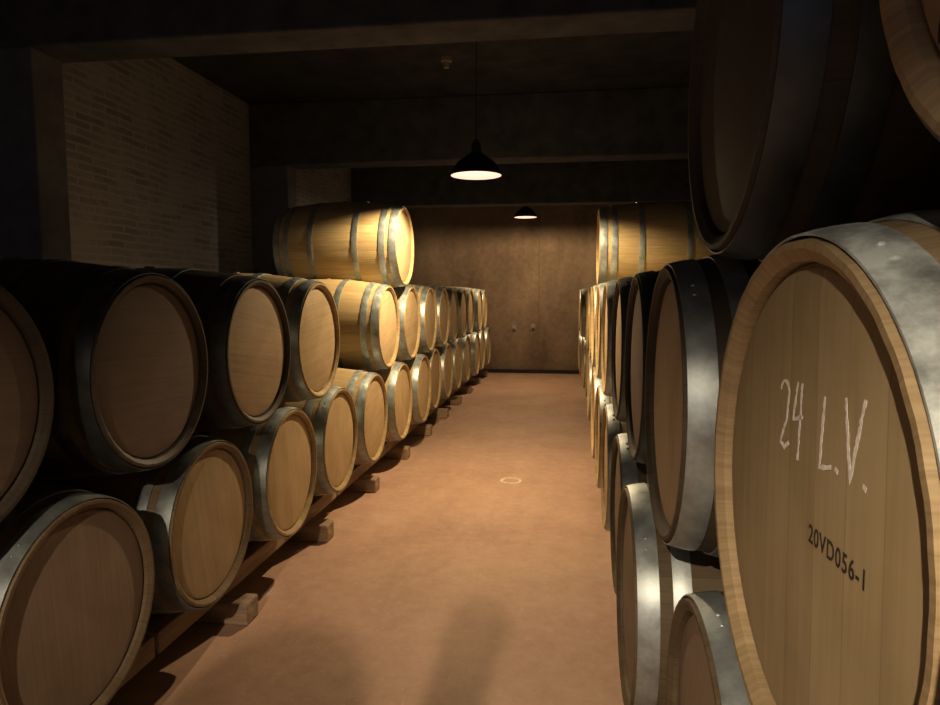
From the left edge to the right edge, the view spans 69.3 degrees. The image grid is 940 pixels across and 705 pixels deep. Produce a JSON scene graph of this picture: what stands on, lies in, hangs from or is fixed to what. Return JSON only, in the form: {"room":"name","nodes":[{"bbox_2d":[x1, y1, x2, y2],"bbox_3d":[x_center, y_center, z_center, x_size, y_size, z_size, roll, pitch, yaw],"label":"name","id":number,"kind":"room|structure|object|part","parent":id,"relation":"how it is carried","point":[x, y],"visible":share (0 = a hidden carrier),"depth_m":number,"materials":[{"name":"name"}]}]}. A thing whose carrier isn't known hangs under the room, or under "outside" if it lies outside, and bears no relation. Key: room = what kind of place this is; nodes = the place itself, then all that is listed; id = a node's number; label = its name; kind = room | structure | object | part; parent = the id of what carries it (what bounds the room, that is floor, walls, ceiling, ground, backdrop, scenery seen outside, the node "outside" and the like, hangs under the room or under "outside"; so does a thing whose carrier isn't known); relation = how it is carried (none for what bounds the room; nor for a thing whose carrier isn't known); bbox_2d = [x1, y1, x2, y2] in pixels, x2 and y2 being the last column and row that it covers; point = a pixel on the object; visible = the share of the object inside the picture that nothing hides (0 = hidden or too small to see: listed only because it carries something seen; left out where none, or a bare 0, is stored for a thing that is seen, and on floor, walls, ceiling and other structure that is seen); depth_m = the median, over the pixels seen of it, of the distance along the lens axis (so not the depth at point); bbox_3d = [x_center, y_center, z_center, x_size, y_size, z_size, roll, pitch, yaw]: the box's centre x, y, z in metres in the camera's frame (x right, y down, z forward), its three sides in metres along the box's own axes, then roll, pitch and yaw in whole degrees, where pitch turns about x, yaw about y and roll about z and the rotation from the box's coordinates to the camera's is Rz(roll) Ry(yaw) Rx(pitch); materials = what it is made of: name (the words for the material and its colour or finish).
{"room":"wine barrel cellar","nodes":[
{"label":"wine barrel cellar","id":0,"kind":"room"},
{"bbox_2d":[62,58,351,273],"bbox_3d":[-2.605,-0.578,4.045,0.200,3.180,16.150,1,5,8],"label":"wall","id":1,"kind":"structure","parent":0,"point":[158,153],"depth_m":5.15,"materials":[{"name":"brick"}]},
{"bbox_2d":[0,47,71,259],"bbox_3d":[-2.372,-0.253,3.649,0.380,2.600,0.220,1,5,8],"label":"pillar","id":2,"kind":"structure","parent":1,"relation":"attached to","point":[34,200],"depth_m":3.49,"materials":[{"name":"grey paint"}]},
{"bbox_2d":[250,165,295,275],"bbox_3d":[-1.928,-0.521,6.777,0.380,2.600,0.220,1,5,8],"label":"trim","id":3,"kind":"structure","parent":1,"relation":"attached to","point":[273,187],"depth_m":6.60,"materials":[{"name":"grey paint"}]},
{"bbox_2d":[0,0,696,62],"bbox_3d":[-0.106,-1.812,3.220,4.950,0.580,0.270,1,5,8],"label":"ceiling beam","id":4,"kind":"structure","parent":1,"relation":"attached to","point":[68,31],"depth_m":3.25,"materials":[{"name":"concrete"}]},
{"bbox_2d":[249,86,688,169],"bbox_3d":[0.338,-2.080,6.347,4.950,0.580,0.270,1,5,8],"label":"ceiling beam","id":5,"kind":"structure","parent":1,"relation":"attached to","point":[638,123],"depth_m":6.25,"materials":[{"name":"concrete"}]},
{"bbox_2d":[351,159,691,207],"bbox_3d":[0.778,-2.346,9.455,4.950,0.580,0.270,1,5,8],"label":"ceiling beam","id":6,"kind":"structure","parent":1,"relation":"attached to","point":[598,182],"depth_m":9.32,"materials":[{"name":"concrete"}]},
{"bbox_2d":[107,373,623,704],"bbox_3d":[-0.055,1.137,3.830,5.350,0.200,16.550,1,5,8],"label":"floor","id":7,"kind":"structure","parent":0,"point":[450,582],"depth_m":3.14,"materials":[{"name":"red concrete"}]},
{"bbox_2d":[118,635,154,689],"bbox_3d":[-1.546,1.149,1.493,0.890,0.176,1.880,1,5,8],"label":"rack","id":8,"kind":"object","parent":7,"relation":"on","point":[146,653],"visible":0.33,"depth_m":2.31,"materials":[{"name":"brown wood"}]},
{"bbox_2d":[0,481,154,704],"bbox_3d":[-1.477,0.678,1.859,0.950,0.699,0.692,1,5,8],"label":"wine barrel","id":9,"kind":"object","parent":8,"relation":"on","point":[77,571],"visible":0.95,"depth_m":1.76,"materials":[{"name":"brown wood"}]},
{"bbox_2d":[0,257,207,480],"bbox_3d":[-1.430,0.048,2.163,0.950,0.698,0.691,1,5,8],"label":"wine barrel","id":10,"kind":"object","parent":9,"relation":"on","point":[126,347],"visible":0.83,"depth_m":1.96,"materials":[{"name":"brown wood"}]},
{"bbox_2d":[145,493,336,653],"bbox_3d":[-1.280,0.988,3.368,0.890,0.176,1.880,1,5,8],"label":"rack","id":11,"kind":"object","parent":7,"relation":"on","point":[233,608],"visible":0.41,"depth_m":2.83,"materials":[{"name":"brown wood"}]},
{"bbox_2d":[33,433,252,613],"bbox_3d":[-1.404,0.617,2.573,0.950,0.699,0.692,1,5,8],"label":"wine barrel","id":12,"kind":"object","parent":11,"relation":"on","point":[195,509],"visible":0.44,"depth_m":2.38,"materials":[{"name":"brown wood"}]},
{"bbox_2d":[134,266,290,432],"bbox_3d":[-1.327,-0.013,2.873,0.950,0.698,0.692,1,5,8],"label":"wine barrel","id":13,"kind":"object","parent":12,"relation":"on","point":[244,320],"visible":0.43,"depth_m":2.69,"materials":[{"name":"brown wood"}]},
{"bbox_2d":[195,404,316,541],"bbox_3d":[-1.299,0.556,3.283,0.950,0.698,0.692,1,5,8],"label":"wine barrel","id":14,"kind":"object","parent":11,"relation":"on","point":[279,453],"visible":0.37,"depth_m":3.09,"materials":[{"name":"brown wood"}]},
{"bbox_2d":[230,272,339,402],"bbox_3d":[-1.239,-0.074,3.585,0.950,0.699,0.692,1,5,8],"label":"wine barrel","id":15,"kind":"object","parent":14,"relation":"on","point":[310,307],"visible":0.35,"depth_m":3.42,"materials":[{"name":"brown wood"}]},
{"bbox_2d":[280,386,357,495],"bbox_3d":[-1.208,0.495,3.995,0.950,0.698,0.692,1,5,8],"label":"wine barrel","id":16,"kind":"object","parent":11,"relation":"on","point":[332,416],"visible":0.26,"depth_m":3.83,"materials":[{"name":"brown wood"}]},
{"bbox_2d":[337,440,409,495],"bbox_3d":[-1.014,0.827,5.242,0.890,0.176,1.880,1,5,8],"label":"rack","id":17,"kind":"object","parent":7,"relation":"on","point":[358,482],"visible":0.25,"depth_m":4.74,"materials":[{"name":"brown wood"}]},
{"bbox_2d":[332,367,387,464],"bbox_3d":[-1.107,0.434,4.705,0.950,0.698,0.692,1,5,8],"label":"wine barrel","id":18,"kind":"object","parent":17,"relation":"on","point":[367,390],"visible":0.35,"depth_m":4.53,"materials":[{"name":"brown wood"}]},
{"bbox_2d":[312,278,399,370],"bbox_3d":[-1.051,-0.196,5.008,0.950,0.698,0.692,1,5,8],"label":"wine barrel","id":19,"kind":"object","parent":18,"relation":"on","point":[368,312],"visible":0.51,"depth_m":4.73,"materials":[{"name":"brown wood"}]},
{"bbox_2d":[273,201,413,287],"bbox_3d":[-0.965,-0.826,5.306,0.950,0.699,0.692,1,5,8],"label":"wine barrel","id":20,"kind":"object","parent":19,"relation":"on","point":[357,241],"visible":0.88,"depth_m":5.03,"materials":[{"name":"brown wood"}]},
{"bbox_2d":[367,361,412,441],"bbox_3d":[-0.987,0.374,5.412,0.950,0.698,0.692,1,5,8],"label":"wine barrel","id":21,"kind":"object","parent":17,"relation":"on","point":[397,380],"visible":0.27,"depth_m":5.23,"materials":[{"name":"brown wood"}]},
{"bbox_2d":[393,285,420,360],"bbox_3d":[-0.941,-0.257,5.717,0.950,0.698,0.692,1,5,8],"label":"wine barrel","id":22,"kind":"object","parent":21,"relation":"on","point":[407,296],"visible":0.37,"depth_m":5.55,"materials":[{"name":"brown wood"}]},
{"bbox_2d":[396,354,431,424],"bbox_3d":[-0.870,0.313,6.120,0.950,0.699,0.692,1,5,8],"label":"wine barrel","id":23,"kind":"object","parent":17,"relation":"on","point":[419,366],"visible":0.21,"depth_m":5.94,"materials":[{"name":"brown wood"}]},
{"bbox_2d":[408,284,436,353],"bbox_3d":[-0.830,-0.317,6.426,0.950,0.698,0.691,1,5,8],"label":"wine barrel","id":24,"kind":"object","parent":23,"relation":"on","point":[427,298],"visible":0.29,"depth_m":6.26,"materials":[{"name":"brown wood"}]},
{"bbox_2d":[407,399,448,435],"bbox_3d":[-0.749,0.666,7.117,0.890,0.176,1.880,1,5,8],"label":"rack","id":25,"kind":"object","parent":7,"relation":"on","point":[416,429],"visible":0.22,"depth_m":6.59,"materials":[{"name":"brown wood"}]},
{"bbox_2d":[421,348,441,409],"bbox_3d":[-0.805,0.252,6.836,0.950,0.699,0.692,1,5,8],"label":"wine barrel","id":26,"kind":"object","parent":25,"relation":"on","point":[434,358],"visible":0.15,"depth_m":6.80,"materials":[{"name":"brown wood"}]},
{"bbox_2d":[413,284,449,347],"bbox_3d":[-0.730,-0.378,7.136,0.950,0.698,0.692,1,5,8],"label":"wine barrel","id":27,"kind":"object","parent":26,"relation":"on","point":[442,300],"visible":0.24,"depth_m":7.01,"materials":[{"name":"brown wood"}]},
{"bbox_2d":[436,343,452,398],"bbox_3d":[-0.701,0.191,7.546,0.950,0.698,0.692,1,5,8],"label":"wine barrel","id":28,"kind":"object","parent":25,"relation":"on","point":[446,355],"visible":0.15,"depth_m":7.41,"materials":[{"name":"brown wood"}]},
{"bbox_2d":[428,285,458,341],"bbox_3d":[-0.645,-0.439,7.849,0.950,0.698,0.692,1,5,8],"label":"wine barrel","id":29,"kind":"object","parent":28,"relation":"on","point":[452,294],"visible":0.21,"depth_m":7.78,"materials":[{"name":"brown wood"}]},
{"bbox_2d":[443,382,471,403],"bbox_3d":[-0.483,0.506,8.991,0.890,0.176,1.880,1,5,8],"label":"rack","id":30,"kind":"object","parent":7,"relation":"on","point":[463,389],"visible":0.24,"depth_m":8.49,"materials":[{"name":"brown wood"}]},
{"bbox_2d":[447,338,462,389],"bbox_3d":[-0.602,0.130,8.256,0.950,0.698,0.692,1,5,8],"label":"wine barrel","id":31,"kind":"object","parent":30,"relation":"on","point":[456,346],"visible":0.2,"depth_m":8.16,"materials":[{"name":"brown wood"}]},
{"bbox_2d":[439,285,467,337],"bbox_3d":[-0.540,-0.500,8.558,0.950,0.698,0.691,1,5,8],"label":"wine barrel","id":32,"kind":"object","parent":31,"relation":"on","point":[461,293],"visible":0.2,"depth_m":8.44,"materials":[{"name":"brown wood"}]},
{"bbox_3d":[-0.215,0.462,8.950,0.100,0.081,1.880,1,5,8],"label":"rail","id":33,"kind":"part","parent":30,"relation":"part of","materials":[{"name":"brown wood"}]},
{"bbox_2d":[457,335,470,381],"bbox_3d":[-0.496,0.069,8.966,0.950,0.698,0.691,1,5,8],"label":"wine barrel","id":34,"kind":"object","parent":30,"relation":"on","point":[465,341],"visible":0.18,"depth_m":8.86,"materials":[{"name":"brown wood"}]},
{"bbox_2d":[446,286,473,334],"bbox_3d":[-0.452,-0.561,9.270,0.950,0.699,0.692,1,5,8],"label":"wine barrel","id":35,"kind":"object","parent":34,"relation":"on","point":[470,299],"visible":0.16,"depth_m":9.22,"materials":[{"name":"brown wood"}]},
{"bbox_2d":[466,332,479,375],"bbox_3d":[-0.362,0.009,9.671,0.950,0.698,0.692,1,5,8],"label":"wine barrel","id":36,"kind":"object","parent":30,"relation":"on","point":[474,336],"visible":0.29,"depth_m":9.48,"materials":[{"name":"brown wood"}]},
{"bbox_2d":[458,287,482,331],"bbox_3d":[-0.319,-0.622,9.976,0.950,0.698,0.692,1,5,8],"label":"wine barrel","id":37,"kind":"object","parent":36,"relation":"on","point":[477,294],"visible":0.24,"depth_m":9.81,"materials":[{"name":"brown wood"}]},
{"bbox_2d":[465,370,487,383],"bbox_3d":[-0.217,0.345,10.866,0.890,0.176,1.880,1,5,8],"label":"rack","id":38,"kind":"object","parent":7,"relation":"on","point":[476,379],"visible":0.16,"depth_m":10.36,"materials":[{"name":"brown wood"}]},
{"bbox_2d":[478,329,484,369],"bbox_3d":[-0.274,-0.052,10.383,0.950,0.698,0.692,1,5,8],"label":"wine barrel","id":39,"kind":"object","parent":38,"relation":"on","point":[481,332],"visible":0.16,"depth_m":10.37,"materials":[{"name":"brown wood"}]},
{"bbox_2d":[482,327,490,364],"bbox_3d":[-0.164,-0.113,11.092,0.950,0.699,0.692,1,5,8],"label":"wine barrel","id":40,"kind":"object","parent":38,"relation":"on","point":[486,330],"visible":0.18,"depth_m":10.97,"materials":[{"name":"brown wood"}]},
{"bbox_2d":[464,287,486,328],"bbox_3d":[-0.235,-0.683,10.689,0.950,0.698,0.692,1,5,8],"label":"wine barrel","id":41,"kind":"object","parent":40,"relation":"on","point":[484,296],"visible":0.14,"depth_m":10.68,"materials":[{"name":"brown wood"}]},
{"bbox_2d":[500,477,521,483],"bbox_3d":[0.300,0.936,4.974,0.164,0.005,0.164,1,5,8],"label":"floor drain","id":42,"kind":"object","parent":7,"relation":"on","point":[502,479],"visible":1,"depth_m":4.96,"materials":[{"name":"metal"}]},
{"bbox_3d":[0.817,1.186,1.060,0.800,0.176,1.880,1,5,8],"label":"rack","id":43,"kind":"object","parent":7,"relation":"on","visible":0},
{"bbox_2d":[616,483,722,704],"bbox_3d":[0.902,0.680,1.836,0.950,0.698,0.691,1,5,8],"label":"wine barrel","id":44,"kind":"object","parent":43,"relation":"on","point":[652,575],"visible":0.3,"depth_m":1.63,"materials":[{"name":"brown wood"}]},
{"bbox_2d":[666,590,750,704],"bbox_3d":[0.855,0.742,1.118,0.950,0.698,0.692,1,5,8],"label":"wine barrel","id":45,"kind":"object","parent":43,"relation":"on","point":[703,668],"visible":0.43,"depth_m":1.18,"materials":[{"name":"brown wood"}]},
{"bbox_2d":[645,254,761,556],"bbox_3d":[0.888,0.111,1.424,0.950,0.699,0.692,1,5,8],"label":"wine barrel","id":46,"kind":"object","parent":45,"relation":"on","point":[694,305],"visible":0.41,"depth_m":1.29,"materials":[{"name":"brown wood"}]},
{"bbox_3d":[0.756,0.803,0.408,0.950,0.699,0.692,1,5,8],"label":"wine barrel","id":47,"kind":"object","parent":43,"relation":"on","visible":0},
{"bbox_2d":[714,209,939,704],"bbox_3d":[0.820,0.173,0.710,0.950,0.697,0.691,0,5,6],"label":"wine barrel","id":48,"kind":"object","parent":47,"relation":"on","point":[827,444],"visible":1,"depth_m":0.66,"materials":[{"name":"brown wood"}]},
{"bbox_2d":[688,0,939,261],"bbox_3d":[0.868,-0.458,1.014,0.950,0.698,0.691,1,5,8],"label":"wine barrel","id":49,"kind":"object","parent":48,"relation":"on","point":[801,118],"visible":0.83,"depth_m":0.86,"materials":[{"name":"brown wood"}]},
{"bbox_3d":[1.082,1.025,2.935,0.800,0.176,1.880,1,5,8],"label":"rack","id":50,"kind":"object","parent":7,"relation":"on","visible":0},
{"bbox_2d":[601,403,626,530],"bbox_3d":[1.124,0.559,3.254,0.950,0.699,0.692,1,5,8],"label":"wine barrel","id":51,"kind":"object","parent":50,"relation":"on","point":[611,427],"visible":0.14,"depth_m":3.18,"materials":[{"name":"brown wood"}]},
{"bbox_2d":[601,280,617,396],"bbox_3d":[1.184,-0.071,3.556,0.950,0.699,0.692,1,5,8],"label":"wine barrel","id":52,"kind":"object","parent":51,"relation":"on","point":[609,287],"visible":0.12,"depth_m":3.49,"materials":[{"name":"brown wood"}]},
{"bbox_2d":[610,433,647,593],"bbox_3d":[1.027,0.620,2.543,0.950,0.699,0.692,1,5,8],"label":"wine barrel","id":53,"kind":"object","parent":50,"relation":"on","point":[625,471],"visible":0.12,"depth_m":2.63,"materials":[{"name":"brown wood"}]},
{"bbox_2d":[611,277,633,421],"bbox_3d":[1.095,-0.010,2.844,0.950,0.698,0.692,1,5,8],"label":"wine barrel","id":54,"kind":"object","parent":53,"relation":"on","point":[622,287],"visible":0.13,"depth_m":2.89,"materials":[{"name":"brown wood"}]},
{"bbox_2d":[625,270,660,464],"bbox_3d":[0.997,0.051,2.134,0.950,0.698,0.692,1,5,8],"label":"wine barrel","id":55,"kind":"object","parent":53,"relation":"on","point":[643,284],"visible":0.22,"depth_m":2.19,"materials":[{"name":"brown wood"}]},
{"bbox_3d":[1.348,0.864,4.809,0.800,0.176,1.880,1,5,8],"label":"rack","id":56,"kind":"object","parent":7,"relation":"on","visible":0},
{"bbox_2d":[591,366,595,386],"bbox_3d":[1.450,0.376,5.381,0.950,0.698,0.692,1,5,8],"label":"wine barrel","id":57,"kind":"object","parent":56,"relation":"on","point":[593,368],"visible":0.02,"depth_m":5.60,"materials":[{"name":"brown wood"}]},
{"bbox_2d":[591,371,601,458],"bbox_3d":[1.324,0.437,4.675,0.950,0.698,0.692,1,5,8],"label":"wine barrel","id":58,"kind":"object","parent":56,"relation":"on","point":[595,381],"visible":0.06,"depth_m":4.84,"materials":[{"name":"brown wood"}]},
{"bbox_2d":[591,284,598,366],"bbox_3d":[1.380,-0.193,4.978,0.950,0.698,0.692,1,5,8],"label":"wine barrel","id":59,"kind":"object","parent":58,"relation":"on","point":[594,292],"visible":0.08,"depth_m":5.16,"materials":[{"name":"brown wood"}]},
{"bbox_2d":[596,200,714,284],"bbox_3d":[1.474,-0.823,5.275,0.950,0.698,0.692,1,5,8],"label":"wine barrel","id":60,"kind":"object","parent":59,"relation":"on","point":[632,239],"visible":0.54,"depth_m":5.00,"materials":[{"name":"brown wood"}]},
{"bbox_2d":[595,283,604,379],"bbox_3d":[1.282,-0.132,4.267,0.950,0.698,0.691,1,5,8],"label":"wine barrel","id":61,"kind":"object","parent":58,"relation":"on","point":[599,299],"visible":0.12,"depth_m":4.40,"materials":[{"name":"brown wood"}]},
{"bbox_2d":[595,385,612,488],"bbox_3d":[1.223,0.498,3.964,0.950,0.698,0.691,1,5,8],"label":"wine barrel","id":62,"kind":"object","parent":56,"relation":"on","point":[602,400],"visible":0.12,"depth_m":3.92,"materials":[{"name":"brown wood"}]},
{"bbox_3d":[1.614,0.704,6.684,0.800,0.176,1.880,1,5,8],"label":"rack","id":63,"kind":"object","parent":7,"relation":"on","visible":0},
{"bbox_2d":[585,344,587,396],"bbox_3d":[1.762,0.194,7.511,0.950,0.698,0.692,1,5,8],"label":"wine barrel","id":64,"kind":"object","parent":63,"relation":"on","point":[586,354],"visible":0.04,"depth_m":7.81,"materials":[{"name":"brown wood"}]},
{"bbox_2d":[587,355,591,420],"bbox_3d":[1.539,0.315,6.093,0.950,0.698,0.692,1,5,8],"label":"wine barrel","id":65,"kind":"object","parent":63,"relation":"on","point":[589,365],"visible":0.06,"depth_m":5.99,"materials":[{"name":"brown wood"}]},
{"bbox_2d":[586,287,590,350],"bbox_3d":[1.586,-0.315,6.398,0.950,0.698,0.691,1,5,8],"label":"wine barrel","id":66,"kind":"object","parent":65,"relation":"on","point":[588,290],"visible":0.07,"depth_m":6.41,"materials":[{"name":"brown wood"}]},
{"bbox_2d":[589,286,592,357],"bbox_3d":[1.488,-0.254,5.687,0.950,0.699,0.692,1,5,8],"label":"wine barrel","id":67,"kind":"object","parent":65,"relation":"on","point":[591,288],"visible":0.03,"depth_m":5.97,"materials":[{"name":"brown wood"}]},
{"bbox_3d":[1.880,0.543,8.558,0.800,0.176,1.880,1,5,8],"label":"rack","id":68,"kind":"object","parent":7,"relation":"on","visible":0},
{"bbox_2d":[582,337,584,380],"bbox_3d":[1.955,0.072,8.933,0.950,0.699,0.692,1,5,8],"label":"wine barrel","id":69,"kind":"object","parent":68,"relation":"on","point":[582,337],"visible":0.06,"depth_m":9.20,"materials":[{"name":"brown wood"}]},
{"bbox_2d":[581,288,586,336],"bbox_3d":[1.876,-0.498,8.530,0.950,0.698,0.692,1,5,8],"label":"wine barrel","id":70,"kind":"object","parent":69,"relation":"on","point":[583,291],"visible":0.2,"depth_m":8.36,"materials":[{"name":"brown wood"}]},
{"bbox_2d":[583,338,585,387],"bbox_3d":[1.851,0.133,8.223,0.950,0.698,0.692,1,5,8],"label":"wine barrel","id":71,"kind":"object","parent":68,"relation":"on","point":[584,340],"visible":0.07,"depth_m":8.12,"materials":[{"name":"brown wood"}]},
{"bbox_2d":[585,288,587,339],"bbox_3d":[1.810,-0.436,7.815,0.950,0.699,0.692,1,5,8],"label":"wine barrel","id":72,"kind":"object","parent":71,"relation":"on","point":[587,288],"visible":0.03,"depth_m":8.11,"materials":[{"name":"brown wood"}]},
{"bbox_3d":[2.145,0.382,10.433,0.800,0.176,1.880,1,5,8],"label":"rack","id":73,"kind":"object","parent":7,"relation":"on","visible":0},
{"bbox_2d":[578,331,579,367],"bbox_3d":[2.132,-0.050,10.357,0.950,0.698,0.691,1,5,8],"label":"wine barrel","id":74,"kind":"object","parent":73,"relation":"on","point":[578,331],"visible":0.02,"depth_m":10.64,"materials":[{"name":"brown wood"}]},
{"bbox_2d":[579,289,581,330],"bbox_3d":[2.080,-0.620,9.950,0.950,0.699,0.692,1,5,8],"label":"wine barrel","id":75,"kind":"object","parent":74,"relation":"on","point":[581,289],"visible":0.11,"depth_m":9.98,"materials":[{"name":"brown wood"}]},
{"bbox_2d":[579,333,581,374],"bbox_3d":[2.035,0.011,9.646,0.950,0.698,0.692,1,5,8],"label":"wine barrel","id":76,"kind":"object","parent":73,"relation":"on","point":[580,338],"visible":0.16,"depth_m":9.49,"materials":[{"name":"brown wood"}]},
{"bbox_2d":[170,30,692,104],"bbox_3d":[-0.055,-2.231,3.542,5.350,0.200,16.550,1,5,8],"label":"ceiling","id":77,"kind":"structure","parent":0,"point":[651,59],"depth_m":5.53,"materials":[{"name":"paint"}]},
{"bbox_2d":[441,56,451,68],"bbox_3d":[-0.182,-2.238,5.257,0.090,0.078,0.090,1,5,8],"label":"socket","id":78,"kind":"object","parent":77,"relation":"attached to","point":[446,60],"visible":1,"depth_m":5.23,"materials":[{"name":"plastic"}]},
{"bbox_2d":[450,42,501,179],"bbox_3d":[0.041,-1.705,4.561,0.350,1.019,0.350,1,5,8],"label":"pendant lamp","id":79,"kind":"object","parent":77,"relation":"hanging from","point":[475,165],"visible":0.91,"depth_m":4.54,"materials":[{"name":"metal"}]},
{"bbox_3d":[0.041,-1.308,4.595,0.350,0.222,0.350,1,5,8],"label":"lamp shade","id":80,"kind":"part","parent":79,"relation":"part of","materials":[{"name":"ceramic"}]},
{"bbox_3d":[0.041,-1.766,4.556,0.040,0.840,0.040,1,5,8],"label":"lamp cord","id":81,"kind":"part","parent":79,"relation":"part of","materials":[{"name":"black"}]},
{"bbox_2d":[514,206,536,218],"bbox_3d":[0.804,-2.312,9.824,0.331,0.709,0.331,1,5,8],"label":"pendant lamp","id":82,"kind":"object","parent":77,"relation":"hanging from","point":[525,212],"visible":0.81,"depth_m":9.76,"materials":[{"name":"metal"}]},
{"bbox_2d":[406,204,621,369],"bbox_3d":[1.088,-1.238,11.751,5.350,3.180,0.200,1,5,8],"label":"door","id":83,"kind":"structure","parent":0,"point":[491,250],"depth_m":11.69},
{"bbox_2d":[482,369,578,373],"bbox_3d":[1.071,0.327,11.761,4.950,0.060,0.050,1,5,8],"label":"baseboard","id":84,"kind":"structure","parent":83,"relation":"attached to","point":[488,370],"depth_m":11.74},
{"bbox_2d":[538,206,539,368],"bbox_3d":[1.181,-1.263,11.633,0.010,3.110,0.004,1,5,8],"label":"trim","id":85,"kind":"structure","parent":83,"relation":"attached to","point":[539,206],"depth_m":11.68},
{"bbox_3d":[0.615,0.863,-0.297,0.950,0.698,0.692,1,5,8],"label":"wine barrel","id":86,"kind":"object","parent":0,"visible":0},
{"bbox_3d":[0.686,0.233,0.004,0.950,0.699,0.692,1,5,8],"label":"wine barrel","id":87,"kind":"object","parent":86,"relation":"on","visible":0},
{"bbox_2d":[879,0,939,141],"bbox_3d":[0.813,-0.399,0.286,0.950,0.699,0.692,1,5,8],"label":"wine barrel","id":88,"kind":"object","parent":87,"relation":"on","point":[911,28],"visible":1,"depth_m":0.58,"materials":[{"name":"brown wood"}]},
{"bbox_3d":[-1.594,0.739,1.151,0.950,0.698,0.691,1,5,8],"label":"wine barrel","id":89,"kind":"object","parent":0,"visible":0},
{"bbox_2d":[0,285,53,521],"bbox_3d":[-1.538,0.109,1.454,0.950,0.698,0.692,1,5,8],"label":"wine barrel","id":90,"kind":"object","parent":89,"relation":"on","point":[26,378],"visible":1,"depth_m":1.59,"materials":[{"name":"brown wood"}]}
]}

